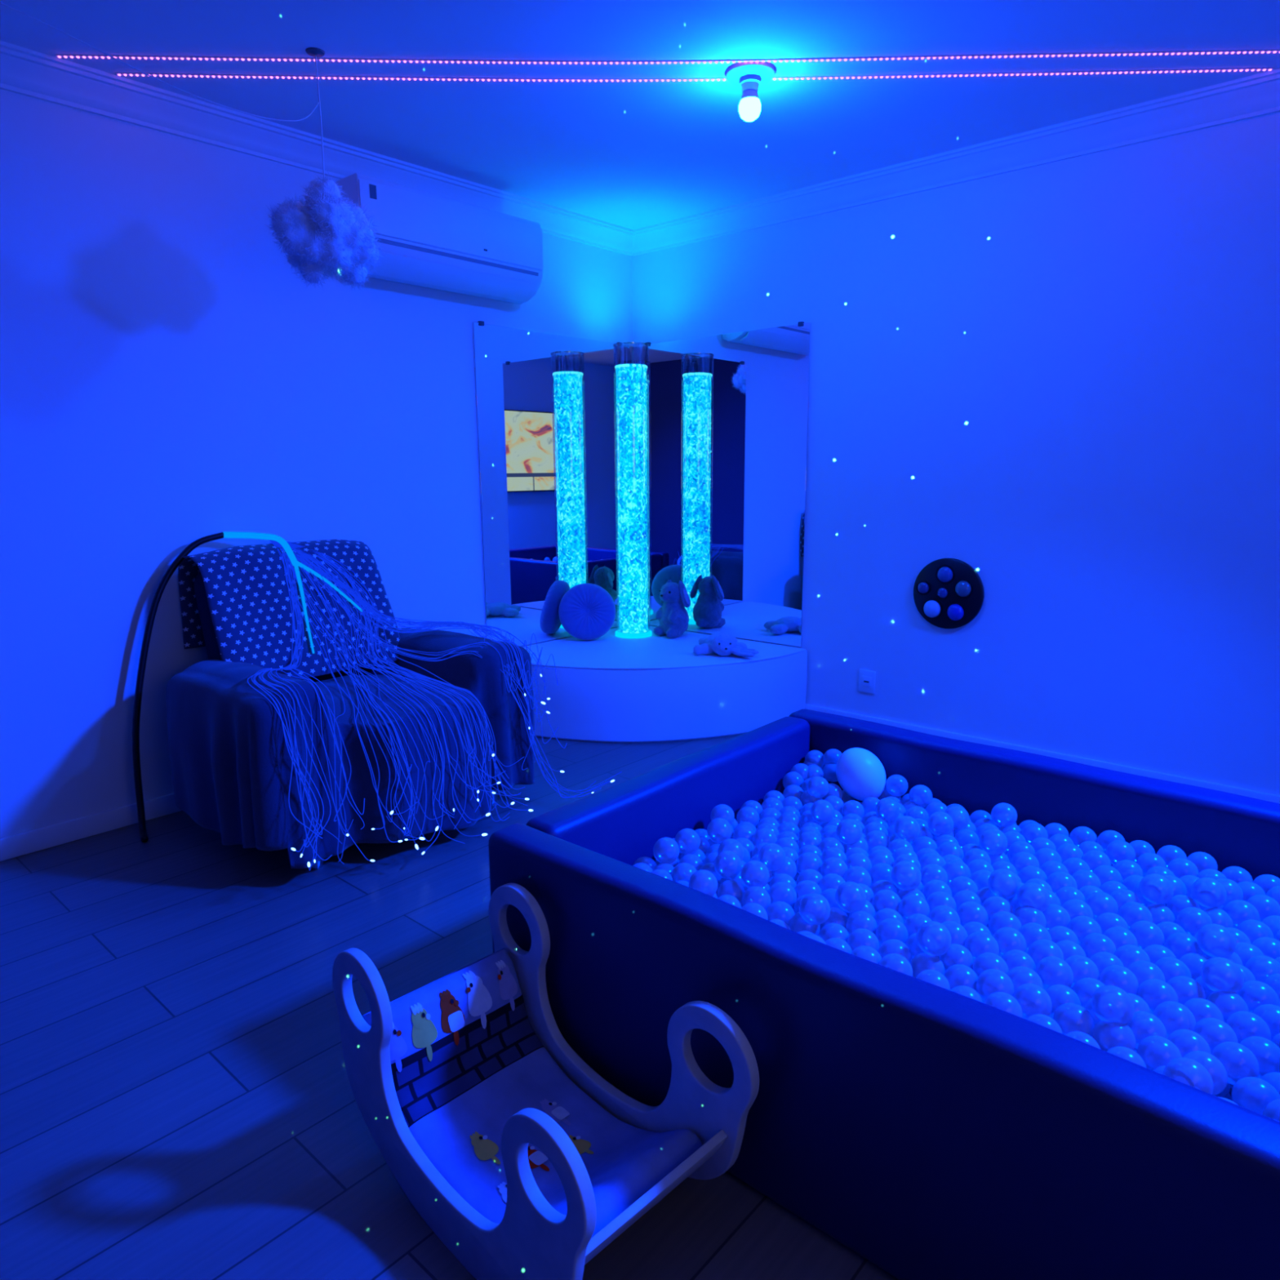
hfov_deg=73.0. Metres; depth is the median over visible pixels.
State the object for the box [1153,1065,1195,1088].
ball
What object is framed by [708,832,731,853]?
ball
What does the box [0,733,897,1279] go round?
floor
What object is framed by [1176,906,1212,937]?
ball
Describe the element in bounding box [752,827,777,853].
ball
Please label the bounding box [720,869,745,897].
ball
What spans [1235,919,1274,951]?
ball
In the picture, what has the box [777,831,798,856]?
ball
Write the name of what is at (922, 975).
ball
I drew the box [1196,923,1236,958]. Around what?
ball
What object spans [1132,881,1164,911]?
ball
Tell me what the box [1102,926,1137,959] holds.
ball
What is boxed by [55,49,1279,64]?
led strip
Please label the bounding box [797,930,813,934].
ball
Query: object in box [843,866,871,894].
ball
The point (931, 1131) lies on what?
pit
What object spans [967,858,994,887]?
ball
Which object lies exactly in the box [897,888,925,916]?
ball
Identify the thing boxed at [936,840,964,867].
ball
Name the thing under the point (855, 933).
ball
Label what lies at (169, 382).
wall
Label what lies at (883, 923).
ball
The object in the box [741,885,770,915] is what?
ball
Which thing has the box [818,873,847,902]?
ball
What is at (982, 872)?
ball
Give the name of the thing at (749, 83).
socket
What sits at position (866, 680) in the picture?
socket
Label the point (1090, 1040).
ball
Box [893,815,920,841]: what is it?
ball
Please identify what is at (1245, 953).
ball
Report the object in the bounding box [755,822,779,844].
ball
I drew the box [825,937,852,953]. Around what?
ball
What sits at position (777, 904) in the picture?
ball
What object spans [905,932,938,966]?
ball
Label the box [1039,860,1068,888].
ball
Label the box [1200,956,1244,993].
ball
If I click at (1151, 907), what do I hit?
ball
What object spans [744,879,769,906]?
ball
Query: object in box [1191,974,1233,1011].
ball
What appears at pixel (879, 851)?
ball
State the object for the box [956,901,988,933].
ball
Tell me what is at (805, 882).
ball
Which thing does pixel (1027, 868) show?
ball
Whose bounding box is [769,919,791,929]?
ball
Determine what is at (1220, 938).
ball
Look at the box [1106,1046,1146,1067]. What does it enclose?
ball
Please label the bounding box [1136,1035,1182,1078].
ball
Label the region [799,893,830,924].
ball
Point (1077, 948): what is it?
ball
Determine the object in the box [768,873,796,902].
ball
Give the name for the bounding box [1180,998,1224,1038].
ball
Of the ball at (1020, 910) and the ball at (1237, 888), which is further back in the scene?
the ball at (1237, 888)
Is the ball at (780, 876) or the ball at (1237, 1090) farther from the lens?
the ball at (780, 876)
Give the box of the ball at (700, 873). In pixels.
[688,869,717,896]
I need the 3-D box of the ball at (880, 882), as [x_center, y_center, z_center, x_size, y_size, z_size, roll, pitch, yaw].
[0.545,0.569,1.935,0.064,0.064,0.064,-5,12,-24]
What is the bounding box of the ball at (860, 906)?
[835,881,866,912]
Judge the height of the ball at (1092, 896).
0.063 m
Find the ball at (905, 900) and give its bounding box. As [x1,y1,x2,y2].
[898,894,929,925]
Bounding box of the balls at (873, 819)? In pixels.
[658,748,1279,1119]
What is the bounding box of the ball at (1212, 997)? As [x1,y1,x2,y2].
[1205,991,1248,1028]
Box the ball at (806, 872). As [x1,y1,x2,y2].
[796,869,824,894]
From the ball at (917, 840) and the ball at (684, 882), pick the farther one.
the ball at (917, 840)
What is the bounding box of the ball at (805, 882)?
[794,880,822,909]
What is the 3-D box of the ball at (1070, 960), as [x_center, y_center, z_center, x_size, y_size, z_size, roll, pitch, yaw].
[0.824,0.623,1.619,0.064,0.063,0.063,-6,12,-25]
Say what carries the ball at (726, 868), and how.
on the balls at (873, 819)
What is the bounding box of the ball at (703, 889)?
[695,886,717,898]
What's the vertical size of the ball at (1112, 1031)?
0.064 m
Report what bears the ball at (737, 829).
on the balls at (873, 819)
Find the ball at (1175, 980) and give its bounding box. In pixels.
[1164,975,1205,1013]
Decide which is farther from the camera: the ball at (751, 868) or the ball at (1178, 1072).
the ball at (751, 868)
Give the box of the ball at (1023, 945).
[992,926,1026,960]
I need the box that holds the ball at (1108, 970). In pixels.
[1098,964,1138,1002]
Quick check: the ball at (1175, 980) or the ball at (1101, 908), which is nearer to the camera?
the ball at (1175, 980)
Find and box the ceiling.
[0,0,1279,230]
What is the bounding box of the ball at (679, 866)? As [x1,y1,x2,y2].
[671,862,697,881]
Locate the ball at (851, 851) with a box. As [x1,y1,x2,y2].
[845,847,869,874]
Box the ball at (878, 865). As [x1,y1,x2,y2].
[869,862,894,890]
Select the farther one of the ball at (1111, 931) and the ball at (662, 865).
the ball at (662, 865)
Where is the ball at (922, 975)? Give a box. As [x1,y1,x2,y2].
[915,968,950,990]
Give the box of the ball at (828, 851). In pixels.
[820,847,846,874]
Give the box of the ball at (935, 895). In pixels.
[925,891,956,922]
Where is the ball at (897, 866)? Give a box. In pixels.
[891,860,921,890]
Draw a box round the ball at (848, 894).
[845,883,874,911]
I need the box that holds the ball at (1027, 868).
[1017,866,1047,893]
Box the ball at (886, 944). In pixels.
[877,938,911,972]
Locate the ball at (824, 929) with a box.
[818,923,848,951]
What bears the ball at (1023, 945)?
on the balls at (873, 819)
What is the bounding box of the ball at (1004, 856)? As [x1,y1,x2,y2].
[982,852,1010,870]
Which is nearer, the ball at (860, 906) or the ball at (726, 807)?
the ball at (860, 906)
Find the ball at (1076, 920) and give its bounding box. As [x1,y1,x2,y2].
[1067,915,1102,948]
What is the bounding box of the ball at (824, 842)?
[817,837,844,863]
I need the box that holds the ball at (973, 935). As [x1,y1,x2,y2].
[964,931,999,965]
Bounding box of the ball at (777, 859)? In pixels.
[769,855,796,882]
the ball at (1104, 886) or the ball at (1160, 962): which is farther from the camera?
the ball at (1104, 886)
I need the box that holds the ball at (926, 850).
[915,847,939,874]
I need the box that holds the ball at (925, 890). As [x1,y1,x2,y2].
[921,879,952,908]
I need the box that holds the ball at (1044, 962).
[1035,955,1073,993]
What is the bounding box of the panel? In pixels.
[913,558,984,628]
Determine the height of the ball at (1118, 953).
0.064 m
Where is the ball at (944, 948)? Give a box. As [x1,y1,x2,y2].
[916,920,951,956]
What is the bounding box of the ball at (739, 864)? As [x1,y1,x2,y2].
[714,850,742,879]
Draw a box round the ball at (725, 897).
[717,894,741,908]
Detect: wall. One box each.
[0,88,633,838]
[631,111,1279,795]
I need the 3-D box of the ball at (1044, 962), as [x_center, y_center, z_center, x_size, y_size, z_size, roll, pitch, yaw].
[0.762,0.616,1.593,0.064,0.064,0.063,-6,12,-26]
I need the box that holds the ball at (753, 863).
[740,860,768,887]
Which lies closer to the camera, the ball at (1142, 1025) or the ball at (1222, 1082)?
the ball at (1222, 1082)
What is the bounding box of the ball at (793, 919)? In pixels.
[789,911,819,935]
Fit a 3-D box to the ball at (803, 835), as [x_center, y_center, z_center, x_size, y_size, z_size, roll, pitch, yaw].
[0.429,0.516,2.187,0.064,0.064,0.064,-5,12,-22]
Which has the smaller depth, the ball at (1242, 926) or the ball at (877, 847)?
the ball at (1242, 926)
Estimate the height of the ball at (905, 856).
0.064 m
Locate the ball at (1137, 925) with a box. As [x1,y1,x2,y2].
[1128,920,1164,953]
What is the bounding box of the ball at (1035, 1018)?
[1026,1013,1062,1033]
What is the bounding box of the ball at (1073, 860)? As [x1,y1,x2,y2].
[1060,857,1090,884]
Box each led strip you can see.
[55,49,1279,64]
[115,67,1274,81]
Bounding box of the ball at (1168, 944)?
[1164,932,1202,966]
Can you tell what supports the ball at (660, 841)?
on the ball at (662, 865)
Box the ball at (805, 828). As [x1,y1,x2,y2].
[797,826,821,850]
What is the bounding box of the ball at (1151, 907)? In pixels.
[1141,903,1175,934]
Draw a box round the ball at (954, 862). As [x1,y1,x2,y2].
[942,859,970,888]
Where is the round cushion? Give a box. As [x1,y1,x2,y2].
[558,583,615,639]
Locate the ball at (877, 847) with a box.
[867,845,892,871]
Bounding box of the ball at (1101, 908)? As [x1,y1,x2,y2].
[1075,884,1107,915]
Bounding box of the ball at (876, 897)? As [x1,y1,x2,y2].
[871,889,901,919]
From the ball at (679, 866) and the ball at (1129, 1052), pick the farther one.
the ball at (679, 866)
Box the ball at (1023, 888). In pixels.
[1017,882,1050,914]
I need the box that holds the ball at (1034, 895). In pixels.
[1029,888,1061,919]
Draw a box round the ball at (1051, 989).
[1041,984,1081,1022]
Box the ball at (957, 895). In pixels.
[952,889,982,920]
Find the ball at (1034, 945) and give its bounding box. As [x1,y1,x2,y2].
[1027,938,1063,974]
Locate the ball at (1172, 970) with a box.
[1139,944,1177,978]
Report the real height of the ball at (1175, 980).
0.064 m
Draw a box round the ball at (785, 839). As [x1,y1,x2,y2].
[775,836,799,862]
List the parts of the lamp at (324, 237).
cord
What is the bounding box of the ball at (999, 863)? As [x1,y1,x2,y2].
[991,860,1017,888]
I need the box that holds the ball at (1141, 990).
[1137,978,1178,1017]
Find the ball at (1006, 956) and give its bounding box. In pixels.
[1000,949,1035,985]
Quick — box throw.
[177,538,400,679]
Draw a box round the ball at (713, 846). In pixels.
[705,843,730,869]
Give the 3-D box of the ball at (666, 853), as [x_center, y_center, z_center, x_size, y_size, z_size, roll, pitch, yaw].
[0.069,0.550,2.124,0.064,0.064,0.064,-5,12,-21]
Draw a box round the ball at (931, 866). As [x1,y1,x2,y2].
[920,863,948,892]
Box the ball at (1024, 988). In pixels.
[1013,983,1052,1022]
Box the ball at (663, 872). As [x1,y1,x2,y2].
[650,869,673,880]
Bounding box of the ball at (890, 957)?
[878,953,912,976]
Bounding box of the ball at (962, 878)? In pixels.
[948,875,977,905]
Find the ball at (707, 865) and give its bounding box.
[697,862,723,888]
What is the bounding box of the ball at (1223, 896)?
[1191,876,1226,907]
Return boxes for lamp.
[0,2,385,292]
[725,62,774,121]
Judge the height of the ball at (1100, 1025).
0.064 m
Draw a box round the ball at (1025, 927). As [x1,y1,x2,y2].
[1017,922,1052,955]
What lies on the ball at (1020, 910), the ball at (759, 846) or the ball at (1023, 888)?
the ball at (1023, 888)
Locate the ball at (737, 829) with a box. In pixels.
[732,824,755,849]
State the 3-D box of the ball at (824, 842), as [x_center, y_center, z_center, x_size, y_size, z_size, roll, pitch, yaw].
[0.473,0.521,2.142,0.064,0.064,0.064,-9,14,-36]
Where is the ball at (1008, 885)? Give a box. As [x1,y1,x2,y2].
[1000,880,1031,910]
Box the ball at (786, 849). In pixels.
[773,846,799,873]
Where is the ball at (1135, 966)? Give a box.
[1125,960,1165,997]
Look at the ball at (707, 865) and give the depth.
2.04 m
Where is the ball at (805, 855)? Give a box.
[795,852,822,879]
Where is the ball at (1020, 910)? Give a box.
[1013,905,1046,937]
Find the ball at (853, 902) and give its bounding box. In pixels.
[844,897,875,928]
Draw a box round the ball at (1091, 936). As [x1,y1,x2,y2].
[1080,933,1116,967]
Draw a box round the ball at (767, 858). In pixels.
[749,853,772,879]
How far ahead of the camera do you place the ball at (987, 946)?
1.73 m
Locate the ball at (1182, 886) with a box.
[1153,875,1186,904]
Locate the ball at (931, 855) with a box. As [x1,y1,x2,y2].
[919,852,946,879]
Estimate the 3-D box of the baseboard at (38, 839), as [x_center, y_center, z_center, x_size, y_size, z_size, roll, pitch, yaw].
[-1.457,0.546,3.582,0.014,0.075,4.350,9,15,41]
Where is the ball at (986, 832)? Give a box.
[979,828,1007,854]
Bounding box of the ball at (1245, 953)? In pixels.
[1213,927,1251,959]
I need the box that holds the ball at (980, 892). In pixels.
[974,886,1004,916]
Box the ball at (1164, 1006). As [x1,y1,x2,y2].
[1152,1000,1195,1041]
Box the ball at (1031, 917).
[1004,893,1035,924]
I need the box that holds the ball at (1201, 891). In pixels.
[1187,888,1222,919]
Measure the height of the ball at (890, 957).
0.063 m
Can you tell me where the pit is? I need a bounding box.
[488,709,1279,1279]
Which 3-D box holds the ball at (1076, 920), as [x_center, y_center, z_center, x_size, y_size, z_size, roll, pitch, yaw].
[0.908,0.596,1.768,0.063,0.063,0.064,-5,12,-23]
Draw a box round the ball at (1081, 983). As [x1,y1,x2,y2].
[1071,977,1111,1015]
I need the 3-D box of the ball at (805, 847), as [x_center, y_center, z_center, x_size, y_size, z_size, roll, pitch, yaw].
[0.418,0.535,2.126,0.064,0.064,0.064,-6,12,-25]
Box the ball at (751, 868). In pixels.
[746,866,773,888]
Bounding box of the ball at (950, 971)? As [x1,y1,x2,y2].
[943,964,977,998]
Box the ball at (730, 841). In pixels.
[717,838,744,866]
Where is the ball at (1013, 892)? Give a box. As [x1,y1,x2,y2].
[987,868,1019,898]
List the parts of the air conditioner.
panel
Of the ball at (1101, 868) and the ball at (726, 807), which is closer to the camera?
the ball at (1101, 868)
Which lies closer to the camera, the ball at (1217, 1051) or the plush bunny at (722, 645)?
the ball at (1217, 1051)
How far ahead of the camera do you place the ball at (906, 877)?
1.94 m
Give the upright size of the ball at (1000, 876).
0.063 m
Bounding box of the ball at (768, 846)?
[758,843,786,871]
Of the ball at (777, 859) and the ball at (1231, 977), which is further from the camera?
the ball at (777, 859)
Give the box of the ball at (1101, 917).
[1094,912,1128,944]
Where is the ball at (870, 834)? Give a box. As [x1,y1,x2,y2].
[864,830,889,856]
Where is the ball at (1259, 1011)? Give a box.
[1250,1004,1279,1040]
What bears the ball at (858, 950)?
on the balls at (873, 819)
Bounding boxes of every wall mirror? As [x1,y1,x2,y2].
[472,320,633,646]
[633,321,810,647]
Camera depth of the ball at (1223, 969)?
1.59 m
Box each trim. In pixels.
[0,40,633,256]
[632,68,1279,256]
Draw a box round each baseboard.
[0,792,182,861]
[804,703,1279,803]
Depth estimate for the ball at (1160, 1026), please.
1.44 m
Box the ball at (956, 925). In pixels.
[934,920,968,954]
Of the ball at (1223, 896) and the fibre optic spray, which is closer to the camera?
the ball at (1223, 896)
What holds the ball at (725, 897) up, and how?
on the balls at (873, 819)
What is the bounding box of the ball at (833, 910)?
[819,907,848,937]
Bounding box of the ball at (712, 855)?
[702,852,728,879]
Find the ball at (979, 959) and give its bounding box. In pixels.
[972,952,1008,988]
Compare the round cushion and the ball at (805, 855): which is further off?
the round cushion
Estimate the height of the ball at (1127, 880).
0.064 m
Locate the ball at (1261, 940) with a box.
[1249,937,1279,970]
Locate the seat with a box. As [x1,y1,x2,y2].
[332,883,759,1279]
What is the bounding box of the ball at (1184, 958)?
[1176,952,1216,988]
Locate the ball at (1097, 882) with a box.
[1070,869,1101,898]
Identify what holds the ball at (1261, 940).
on the balls at (873, 819)
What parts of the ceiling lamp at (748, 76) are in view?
bulb globe, ceiling plate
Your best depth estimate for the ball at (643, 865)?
2.03 m
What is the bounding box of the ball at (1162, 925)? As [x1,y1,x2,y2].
[1151,921,1188,954]
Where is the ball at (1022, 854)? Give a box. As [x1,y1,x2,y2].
[1010,851,1039,879]
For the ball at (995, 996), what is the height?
0.064 m
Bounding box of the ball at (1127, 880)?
[1122,875,1153,903]
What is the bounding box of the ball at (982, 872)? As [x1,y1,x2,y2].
[968,869,999,898]
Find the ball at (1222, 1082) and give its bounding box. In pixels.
[1180,1050,1227,1095]
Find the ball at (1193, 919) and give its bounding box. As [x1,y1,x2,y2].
[1166,894,1200,925]
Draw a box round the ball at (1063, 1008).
[1053,1002,1094,1042]
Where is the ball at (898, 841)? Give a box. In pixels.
[887,838,914,861]
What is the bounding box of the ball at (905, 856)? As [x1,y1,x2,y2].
[893,853,921,882]
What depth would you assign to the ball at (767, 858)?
2.07 m
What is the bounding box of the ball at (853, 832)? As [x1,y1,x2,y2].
[844,830,866,853]
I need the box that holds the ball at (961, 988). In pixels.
[951,985,982,1002]
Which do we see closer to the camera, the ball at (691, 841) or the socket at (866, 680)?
the ball at (691, 841)
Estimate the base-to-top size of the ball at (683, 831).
0.064 m
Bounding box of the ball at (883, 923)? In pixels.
[875,918,908,951]
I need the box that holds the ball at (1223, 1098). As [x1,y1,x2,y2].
[1218,1097,1238,1105]
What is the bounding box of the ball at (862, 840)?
[842,834,868,860]
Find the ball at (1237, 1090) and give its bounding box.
[1231,1076,1279,1119]
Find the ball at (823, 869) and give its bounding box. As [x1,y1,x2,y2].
[820,857,848,884]
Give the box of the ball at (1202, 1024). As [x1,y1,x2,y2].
[1192,1017,1238,1059]
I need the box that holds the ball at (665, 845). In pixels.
[662,838,686,863]
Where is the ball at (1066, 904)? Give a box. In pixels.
[1059,898,1093,930]
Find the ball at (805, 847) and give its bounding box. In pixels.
[797,844,822,870]
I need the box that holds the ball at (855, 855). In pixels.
[844,853,871,880]
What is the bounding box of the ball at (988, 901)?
[982,896,1013,927]
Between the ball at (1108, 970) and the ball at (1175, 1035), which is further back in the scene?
the ball at (1108, 970)
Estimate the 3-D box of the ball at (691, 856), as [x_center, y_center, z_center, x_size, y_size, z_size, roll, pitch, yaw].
[0.122,0.548,2.083,0.064,0.064,0.064,7,13,34]
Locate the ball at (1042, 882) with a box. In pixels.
[1023,878,1053,907]
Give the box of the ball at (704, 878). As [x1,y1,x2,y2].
[693,875,719,894]
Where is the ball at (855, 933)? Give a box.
[846,928,879,960]
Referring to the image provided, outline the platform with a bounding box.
[522,626,807,742]
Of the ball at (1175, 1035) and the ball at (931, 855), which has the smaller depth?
the ball at (1175, 1035)
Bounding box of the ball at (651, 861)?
[632,856,657,868]
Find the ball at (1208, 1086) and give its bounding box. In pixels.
[1163,1057,1213,1094]
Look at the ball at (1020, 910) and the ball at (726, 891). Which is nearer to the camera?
the ball at (1020, 910)
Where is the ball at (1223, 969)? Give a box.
[1215,963,1256,999]
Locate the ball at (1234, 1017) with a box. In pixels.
[1225,1010,1271,1052]
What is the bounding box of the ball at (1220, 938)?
[1191,930,1228,958]
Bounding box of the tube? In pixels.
[613,342,652,638]
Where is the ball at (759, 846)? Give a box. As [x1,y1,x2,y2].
[751,842,776,865]
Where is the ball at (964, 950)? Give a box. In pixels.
[938,943,973,978]
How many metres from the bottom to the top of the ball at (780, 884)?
0.064 m
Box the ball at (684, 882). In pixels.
[675,880,688,886]
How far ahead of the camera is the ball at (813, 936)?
1.62 m
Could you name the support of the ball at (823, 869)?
on the balls at (873, 819)
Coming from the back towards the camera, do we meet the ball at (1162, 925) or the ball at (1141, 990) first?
the ball at (1162, 925)
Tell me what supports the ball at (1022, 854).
on the balls at (873, 819)
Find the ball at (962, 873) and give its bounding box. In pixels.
[937,854,964,879]
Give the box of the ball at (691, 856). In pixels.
[677,853,703,880]
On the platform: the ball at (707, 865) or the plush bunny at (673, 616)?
the plush bunny at (673, 616)
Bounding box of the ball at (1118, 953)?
[1113,944,1151,979]
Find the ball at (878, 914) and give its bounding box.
[873,908,903,939]
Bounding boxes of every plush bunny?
[653,579,690,638]
[693,633,759,657]
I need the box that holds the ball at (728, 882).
[716,880,745,906]
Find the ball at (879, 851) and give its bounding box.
[867,848,894,876]
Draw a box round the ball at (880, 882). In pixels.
[870,880,897,909]
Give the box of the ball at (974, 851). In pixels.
[963,848,991,874]
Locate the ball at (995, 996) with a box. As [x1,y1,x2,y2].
[983,991,1022,1017]
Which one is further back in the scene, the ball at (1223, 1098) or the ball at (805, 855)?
the ball at (805, 855)
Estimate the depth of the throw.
3.17 m
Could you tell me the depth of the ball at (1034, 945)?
1.65 m
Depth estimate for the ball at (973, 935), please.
1.67 m
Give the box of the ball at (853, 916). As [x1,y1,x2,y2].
[845,911,877,942]
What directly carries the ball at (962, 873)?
on the balls at (873, 819)
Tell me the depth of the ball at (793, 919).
1.80 m
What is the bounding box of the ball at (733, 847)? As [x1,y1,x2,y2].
[725,844,750,871]
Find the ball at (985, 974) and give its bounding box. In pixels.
[976,968,1014,1006]
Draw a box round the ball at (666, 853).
[655,850,679,877]
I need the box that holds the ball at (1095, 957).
[1087,951,1124,986]
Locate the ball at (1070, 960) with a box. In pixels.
[1061,955,1099,991]
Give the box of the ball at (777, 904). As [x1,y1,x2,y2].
[765,901,795,925]
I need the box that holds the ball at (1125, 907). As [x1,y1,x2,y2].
[1117,902,1152,933]
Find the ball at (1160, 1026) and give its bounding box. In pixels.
[1124,1010,1167,1052]
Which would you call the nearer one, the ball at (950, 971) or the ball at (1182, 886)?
the ball at (950, 971)
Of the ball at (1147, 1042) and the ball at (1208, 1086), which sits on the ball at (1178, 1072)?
the ball at (1208, 1086)
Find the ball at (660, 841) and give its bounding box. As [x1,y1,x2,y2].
[653,836,679,863]
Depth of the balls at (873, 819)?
2.04 m
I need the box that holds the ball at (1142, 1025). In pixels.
[1110,992,1151,1032]
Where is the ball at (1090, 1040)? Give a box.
[1065,1031,1100,1048]
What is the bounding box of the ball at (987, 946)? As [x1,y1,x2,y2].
[958,921,991,955]
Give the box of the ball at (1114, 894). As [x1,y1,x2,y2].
[1107,888,1141,919]
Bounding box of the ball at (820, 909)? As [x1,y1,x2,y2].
[793,893,823,924]
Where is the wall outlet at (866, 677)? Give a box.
[858,669,875,693]
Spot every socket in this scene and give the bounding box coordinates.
[739,74,760,93]
[862,675,871,687]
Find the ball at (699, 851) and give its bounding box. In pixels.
[680,847,705,873]
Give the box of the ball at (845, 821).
[835,818,862,844]
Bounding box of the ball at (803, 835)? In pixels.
[797,831,822,854]
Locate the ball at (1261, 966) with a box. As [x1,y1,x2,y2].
[1226,942,1266,976]
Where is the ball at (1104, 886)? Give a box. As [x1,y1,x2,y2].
[1098,880,1130,910]
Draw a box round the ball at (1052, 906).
[1037,903,1071,935]
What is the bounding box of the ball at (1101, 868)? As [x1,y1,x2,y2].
[1091,865,1122,893]
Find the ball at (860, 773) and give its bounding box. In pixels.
[835,747,885,800]
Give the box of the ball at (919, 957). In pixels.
[910,952,945,986]
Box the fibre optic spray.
[132,531,622,871]
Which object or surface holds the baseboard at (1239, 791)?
attached to the wall at (1059, 381)
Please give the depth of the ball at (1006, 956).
1.63 m
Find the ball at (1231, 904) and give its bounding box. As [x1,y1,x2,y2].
[1223,899,1259,931]
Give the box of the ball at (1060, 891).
[1053,886,1085,916]
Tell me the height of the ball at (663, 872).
0.064 m
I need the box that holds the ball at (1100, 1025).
[1092,1017,1136,1058]
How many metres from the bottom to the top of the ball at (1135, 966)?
0.064 m
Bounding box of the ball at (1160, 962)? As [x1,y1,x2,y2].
[1151,956,1191,993]
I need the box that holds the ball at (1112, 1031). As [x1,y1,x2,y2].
[1083,996,1124,1036]
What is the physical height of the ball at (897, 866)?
0.064 m
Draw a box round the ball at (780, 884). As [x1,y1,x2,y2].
[768,881,796,911]
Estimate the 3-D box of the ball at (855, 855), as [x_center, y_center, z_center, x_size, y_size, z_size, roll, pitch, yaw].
[0.514,0.535,2.040,0.063,0.063,0.064,-6,12,-27]
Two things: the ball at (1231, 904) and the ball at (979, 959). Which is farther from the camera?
the ball at (1231, 904)
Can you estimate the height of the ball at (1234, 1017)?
0.063 m
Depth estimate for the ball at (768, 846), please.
2.00 m
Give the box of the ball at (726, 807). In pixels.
[710,804,734,828]
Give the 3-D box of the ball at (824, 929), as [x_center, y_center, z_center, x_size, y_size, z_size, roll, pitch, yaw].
[0.396,0.610,1.766,0.064,0.064,0.064,4,12,23]
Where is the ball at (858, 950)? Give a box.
[850,945,881,964]
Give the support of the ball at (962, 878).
on the balls at (873, 819)
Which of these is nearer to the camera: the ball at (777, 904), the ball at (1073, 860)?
the ball at (777, 904)
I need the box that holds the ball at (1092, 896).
[1084,891,1118,922]
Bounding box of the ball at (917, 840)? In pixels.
[911,835,937,862]
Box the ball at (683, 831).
[674,828,700,854]
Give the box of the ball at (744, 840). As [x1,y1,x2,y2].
[730,837,754,861]
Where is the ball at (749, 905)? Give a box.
[741,902,768,919]
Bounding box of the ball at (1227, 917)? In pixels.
[1196,907,1233,938]
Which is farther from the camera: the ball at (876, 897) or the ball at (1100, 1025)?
the ball at (876, 897)
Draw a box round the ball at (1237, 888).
[1208,878,1243,907]
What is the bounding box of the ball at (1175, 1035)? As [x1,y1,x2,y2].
[1165,1029,1211,1072]
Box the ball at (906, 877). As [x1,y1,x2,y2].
[894,874,923,903]
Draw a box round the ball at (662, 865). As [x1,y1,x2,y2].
[652,862,677,879]
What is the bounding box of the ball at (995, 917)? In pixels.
[988,911,1022,943]
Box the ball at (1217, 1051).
[1211,1041,1259,1084]
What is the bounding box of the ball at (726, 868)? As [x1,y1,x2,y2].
[723,858,746,884]
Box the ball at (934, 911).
[928,905,960,937]
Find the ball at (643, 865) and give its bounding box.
[632,862,653,871]
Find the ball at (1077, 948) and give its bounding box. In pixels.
[1050,940,1086,974]
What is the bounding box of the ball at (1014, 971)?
[1004,966,1043,1004]
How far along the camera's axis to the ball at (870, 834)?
2.18 m
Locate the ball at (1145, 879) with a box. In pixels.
[1139,873,1173,904]
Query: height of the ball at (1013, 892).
0.063 m
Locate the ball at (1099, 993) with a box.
[1091,985,1134,1026]
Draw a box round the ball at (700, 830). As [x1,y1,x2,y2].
[688,828,711,853]
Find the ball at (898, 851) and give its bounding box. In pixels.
[891,847,918,874]
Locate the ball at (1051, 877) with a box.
[1046,871,1077,900]
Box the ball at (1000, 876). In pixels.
[996,872,1022,892]
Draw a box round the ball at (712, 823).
[706,817,732,843]
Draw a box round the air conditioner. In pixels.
[334,173,543,304]
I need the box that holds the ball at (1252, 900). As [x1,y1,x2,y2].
[1244,894,1279,925]
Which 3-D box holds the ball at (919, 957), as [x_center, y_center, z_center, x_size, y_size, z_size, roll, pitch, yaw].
[0.545,0.626,1.643,0.063,0.064,0.064,-7,13,-28]
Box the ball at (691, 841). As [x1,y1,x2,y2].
[685,835,710,861]
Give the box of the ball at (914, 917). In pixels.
[903,913,935,946]
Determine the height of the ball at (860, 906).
0.063 m
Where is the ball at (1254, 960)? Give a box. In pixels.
[1244,955,1279,991]
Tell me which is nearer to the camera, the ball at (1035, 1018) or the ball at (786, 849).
the ball at (1035, 1018)
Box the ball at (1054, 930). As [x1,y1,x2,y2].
[1048,925,1079,959]
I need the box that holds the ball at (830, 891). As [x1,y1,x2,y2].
[817,888,847,918]
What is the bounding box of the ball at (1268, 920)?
[1259,915,1279,946]
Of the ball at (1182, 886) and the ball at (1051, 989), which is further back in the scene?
the ball at (1182, 886)
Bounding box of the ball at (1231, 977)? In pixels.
[1204,946,1243,982]
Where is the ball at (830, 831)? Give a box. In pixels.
[821,828,845,854]
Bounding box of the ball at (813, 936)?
[803,933,826,944]
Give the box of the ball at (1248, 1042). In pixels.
[1236,1035,1279,1078]
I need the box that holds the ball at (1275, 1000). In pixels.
[1236,980,1279,1018]

